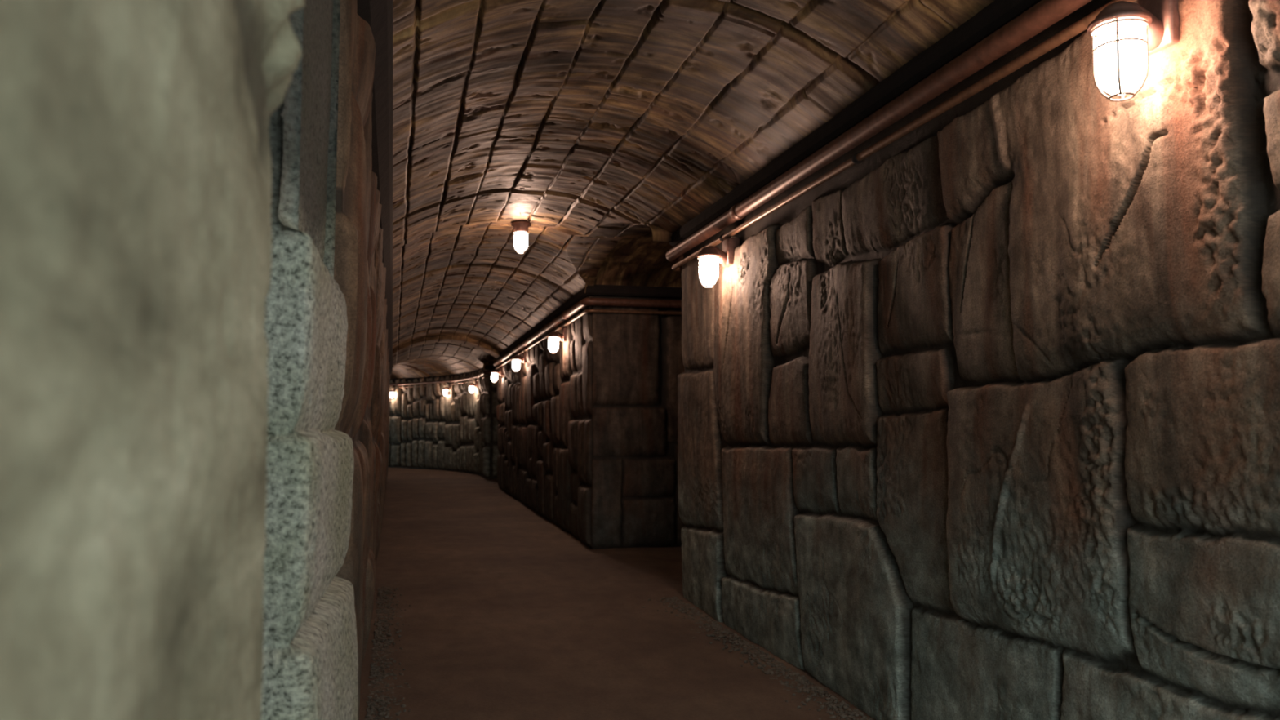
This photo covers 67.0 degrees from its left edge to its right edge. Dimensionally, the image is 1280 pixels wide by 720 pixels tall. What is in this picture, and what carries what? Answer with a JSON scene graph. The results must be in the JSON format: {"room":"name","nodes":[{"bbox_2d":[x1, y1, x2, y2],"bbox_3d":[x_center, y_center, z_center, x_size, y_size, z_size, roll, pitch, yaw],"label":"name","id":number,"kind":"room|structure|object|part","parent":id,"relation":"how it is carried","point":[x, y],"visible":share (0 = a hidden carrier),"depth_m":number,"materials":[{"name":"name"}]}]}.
{"room":"underground passage","nodes":[
{"label":"underground passage","id":0,"kind":"room"},
{"bbox_2d":[333,0,499,719],"bbox_3d":[-6.076,1.127,17.840,15.160,2.926,39.206,1,-4,-14],"label":"wall","id":1,"kind":"structure","parent":0,"point":[359,270],"depth_m":4.28,"materials":[{"name":"stone"}]},
{"bbox_2d":[356,0,392,374],"bbox_3d":[-5.238,-0.293,16.250,6.131,0.260,35.140,2,-4,-27],"label":"trim","id":2,"kind":"structure","parent":1,"relation":"attached to","point":[378,14],"depth_m":4.25,"materials":[{"name":"brown wood"}]},
{"bbox_2d":[389,388,395,398],"bbox_3d":[-7.846,1.062,30.737,0.160,0.320,0.275,-3,-5,38],"label":"wall lamp","id":3,"kind":"object","parent":1,"relation":"attached to","point":[392,393],"visible":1,"depth_m":30.66,"materials":[{"name":"glass"}]},
{"bbox_2d":[389,370,491,386],"bbox_3d":[-8.844,0.682,29.363,17.945,0.098,3.746,-2,-5,32],"label":"pipe","id":4,"kind":"object","parent":1,"relation":"attached to","point":[486,372],"visible":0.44,"depth_m":28.58,"materials":[{"name":"brown metal"}]},
{"bbox_2d":[389,376,491,388],"bbox_3d":[-8.845,0.781,29.381,17.911,0.048,3.704,-2,-5,32],"label":"conduit","id":5,"kind":"object","parent":1,"relation":"attached to","point":[484,376],"visible":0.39,"depth_m":28.99,"materials":[{"name":"brown metal"}]},
{"bbox_2d":[389,364,496,382],"bbox_3d":[-8.856,0.549,29.439,17.962,0.125,3.795,-2,-5,32],"label":"trim","id":6,"kind":"structure","parent":1,"relation":"attached to","point":[489,366],"depth_m":28.47,"materials":[{"name":"brown wood"}]},
{"bbox_2d":[442,385,450,395],"bbox_3d":[-5.663,0.901,28.396,0.275,0.320,0.160,3,-5,-34],"label":"wall lamp","id":7,"kind":"object","parent":1,"relation":"attached to","point":[445,388],"visible":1,"depth_m":28.32,"materials":[{"name":"glass"}]},
{"bbox_3d":[-5.710,0.956,28.360,0.126,0.185,0.126,3,-5,-34],"label":"glass globe","id":8,"kind":"part","parent":7,"relation":"part of","materials":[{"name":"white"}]},
{"bbox_2d":[468,381,477,393],"bbox_3d":[-4.487,0.741,26.078,0.275,0.320,0.160,1,-4,-20],"label":"wall lamp","id":9,"kind":"object","parent":1,"relation":"attached to","point":[472,386],"visible":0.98,"depth_m":26.02,"materials":[{"name":"glass"}]},
{"bbox_3d":[-4.541,0.797,26.055,0.126,0.185,0.126,1,-4,-20],"label":"glass globe","id":10,"kind":"part","parent":9,"relation":"part of","materials":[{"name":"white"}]},
{"bbox_2d":[483,355,496,368],"bbox_3d":[-2.150,-0.040,22.784,2.800,0.344,3.450,1,-4,-14],"label":"ceiling","id":11,"kind":"structure","parent":0,"point":[492,359],"depth_m":23.88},
{"bbox_2d":[496,295,684,549],"bbox_3d":[-0.540,0.987,15.816,2.790,2.928,10.774,1,-4,-14],"label":"wall","id":12,"kind":"structure","parent":0,"point":[587,430],"depth_m":10.54,"materials":[{"name":"brown stone"}]},
{"bbox_2d":[490,366,504,382],"bbox_3d":[-2.909,0.301,19.694,0.275,0.320,0.160,1,-4,-14],"label":"wall lamp","id":13,"kind":"object","parent":12,"relation":"attached to","point":[494,372],"visible":1,"depth_m":19.64,"materials":[{"name":"glass"}]},
{"bbox_3d":[-2.965,0.357,19.677,0.126,0.185,0.126,1,-4,-14],"label":"glass globe","id":14,"kind":"part","parent":13,"relation":"part of","materials":[{"name":"white glass"}]},
{"bbox_2d":[511,351,526,372],"bbox_3d":[-1.967,0.033,15.816,0.275,0.320,0.160,1,-4,-14],"label":"wall lamp","id":15,"kind":"object","parent":12,"relation":"attached to","point":[517,359],"visible":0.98,"depth_m":15.77,"materials":[{"name":"glass"}]},
{"bbox_3d":[-2.023,0.090,15.798,0.126,0.185,0.126,1,-4,-14],"label":"glass globe","id":16,"kind":"part","parent":15,"relation":"part of","materials":[{"name":"white glass"}]},
{"bbox_3d":[-1.955,-0.014,15.822,0.145,0.127,0.080,1,-4,-14],"label":"arm","id":17,"kind":"part","parent":15,"relation":"part of","materials":[{"name":"metal"}]},
{"bbox_2d":[546,327,566,353],"bbox_3d":[-1.002,-0.241,11.840,0.275,0.320,0.160,1,-4,-14],"label":"wall lamp","id":18,"kind":"object","parent":12,"relation":"attached to","point":[553,337],"visible":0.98,"depth_m":11.79,"materials":[{"name":"glass"}]},
{"bbox_3d":[-1.058,-0.184,11.823,0.126,0.185,0.126,1,-4,-14],"label":"glass globe","id":19,"kind":"part","parent":18,"relation":"part of","materials":[{"name":"white glass"}]},
{"bbox_3d":[-0.990,-0.288,11.846,0.145,0.127,0.080,1,-4,-14],"label":"arm","id":20,"kind":"part","parent":18,"relation":"part of","materials":[{"name":"metal"}]},
{"bbox_2d":[493,297,681,366],"bbox_3d":[-0.593,-0.246,15.914,2.687,0.098,10.908,1,-4,-14],"label":"pipe","id":21,"kind":"object","parent":12,"relation":"attached to","point":[584,302],"visible":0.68,"depth_m":10.54,"materials":[{"name":"brown metal"}]},
{"bbox_2d":[495,309,681,369],"bbox_3d":[-0.572,-0.148,15.912,2.644,0.048,10.822,1,-4,-14],"label":"conduit","id":22,"kind":"object","parent":12,"relation":"attached to","point":[586,311],"visible":0.59,"depth_m":10.57,"materials":[{"name":"brown metal"}]},
{"bbox_2d":[495,284,682,359],"bbox_3d":[-0.565,-0.383,15.927,2.630,0.125,10.800,1,-4,-14],"label":"trim","id":23,"kind":"structure","parent":12,"relation":"attached to","point":[596,290],"depth_m":10.59,"materials":[{"name":"brown wood"}]},
{"bbox_2d":[359,467,875,719],"bbox_3d":[-4.851,2.513,17.557,9.394,0.022,38.583,2,-4,-27],"label":"floor","id":24,"kind":"structure","parent":0,"point":[515,617],"depth_m":6.20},
{"bbox_2d":[0,0,305,719],"bbox_3d":[-0.284,-0.106,0.090,0.327,2.864,1.866,1,-4,-14],"label":"stone wall","id":25,"kind":"structure","parent":24,"relation":"on","point":[135,169],"depth_m":0.45,"materials":[{"name":"grey stone"}]},
{"bbox_2d":[260,0,358,719],"bbox_3d":[-0.761,0.027,2.043,0.323,2.868,0.881,1,-4,-14],"label":"stone wall","id":26,"kind":"structure","parent":24,"relation":"on","point":[310,663],"depth_m":1.74,"materials":[{"name":"grey stone"}]},
{"bbox_2d":[364,582,413,719],"bbox_3d":[-1.429,1.688,5.617,0.263,0.025,5.013,1,-4,-14],"label":"gravel","id":27,"kind":"object","parent":24,"relation":"on","point":[377,631],"visible":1,"depth_m":5.31,"materials":[{"name":"grey gravel"}]},
{"bbox_2d":[641,595,871,719],"bbox_3d":[0.716,1.638,4.904,0.364,0.026,5.016,1,-4,-14],"label":"gravel","id":28,"kind":"object","parent":24,"relation":"on","point":[802,679],"visible":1,"depth_m":5.26,"materials":[{"name":"grey gravel"}]},
{"bbox_2d":[584,222,681,293],"bbox_3d":[1.116,-0.968,9.331,2.800,0.344,3.000,1,-4,-14],"label":"ceiling","id":29,"kind":"structure","parent":0,"point":[642,261],"depth_m":10.09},
{"bbox_2d":[390,0,995,378],"bbox_3d":[-7.423,-0.558,16.300,10.972,0.576,36.630,1,-4,-14],"label":"ceiling","id":30,"kind":"structure","parent":0,"point":[583,122],"depth_m":5.51,"materials":[{"name":"brown wood"}]},
{"bbox_2d":[511,220,530,253],"bbox_3d":[-1.088,-1.119,8.838,0.180,0.290,0.180,1,-4,-14],"label":"ceiling lamp","id":31,"kind":"object","parent":30,"relation":"hanging from","point":[521,228],"visible":1,"depth_m":8.78,"materials":[{"name":"glass"}]},
{"bbox_3d":[-1.088,-1.077,8.835,0.126,0.180,0.126,1,-4,-14],"label":"glass globe","id":32,"kind":"part","parent":31,"relation":"part of","materials":[{"name":"white glass"}]},
{"bbox_2d":[677,0,1279,719],"bbox_3d":[2.367,0.163,3.907,2.425,2.932,8.084,1,-4,-14],"label":"wall","id":33,"kind":"structure","parent":0,"point":[980,420],"depth_m":3.28,"materials":[{"name":"stone"}]},
{"bbox_2d":[696,237,739,288],"bbox_3d":[0.499,-0.626,6.249,0.275,0.320,0.160,1,-4,-14],"label":"wall lamp","id":34,"kind":"object","parent":33,"relation":"attached to","point":[710,256],"visible":0.98,"depth_m":6.20,"materials":[{"name":"glass"}]},
{"bbox_3d":[0.443,-0.570,6.232,0.126,0.185,0.126,1,-4,-14],"label":"glass globe","id":35,"kind":"part","parent":34,"relation":"part of","materials":[{"name":"white glass"}]},
{"bbox_3d":[0.511,-0.674,6.256,0.145,0.127,0.080,1,-4,-14],"label":"arm","id":36,"kind":"part","parent":34,"relation":"part of","materials":[{"name":"metal"}]},
{"bbox_2d":[669,0,1041,246],"bbox_3d":[2.399,-1.204,4.017,2.490,0.125,8.100,1,-4,-14],"label":"trim","id":37,"kind":"structure","parent":33,"relation":"attached to","point":[998,13],"depth_m":4.29,"materials":[{"name":"brown wood"}]},
{"bbox_2d":[666,0,1092,262],"bbox_3d":[2.364,-1.065,4.029,2.547,0.098,8.157,1,-4,-14],"label":"pipe","id":38,"kind":"object","parent":33,"relation":"attached to","point":[1044,14],"visible":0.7,"depth_m":3.95,"materials":[{"name":"brown metal"}]},
{"bbox_2d":[671,0,1136,271],"bbox_3d":[2.390,-0.969,4.006,2.504,0.048,8.114,1,-4,-14],"label":"conduit","id":39,"kind":"object","parent":33,"relation":"attached to","point":[1081,25],"visible":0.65,"depth_m":3.82,"materials":[{"name":"brown metal"}]},
{"bbox_2d":[1087,0,1179,101],"bbox_3d":[1.370,-0.874,2.662,0.275,0.320,0.160,1,-4,-14],"label":"wall lamp","id":40,"kind":"object","parent":33,"relation":"attached to","point":[1126,33],"visible":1,"depth_m":2.61,"materials":[{"name":"glass"}]},
{"bbox_3d":[1.314,-0.818,2.644,0.126,0.185,0.126,1,-4,-14],"label":"glass globe","id":41,"kind":"part","parent":40,"relation":"part of","materials":[{"name":"white glass"}]},
{"bbox_3d":[1.382,-0.921,2.668,0.145,0.127,0.080,1,-4,-14],"label":"arm","id":42,"kind":"part","parent":40,"relation":"part of","materials":[{"name":"metal"}]}
]}

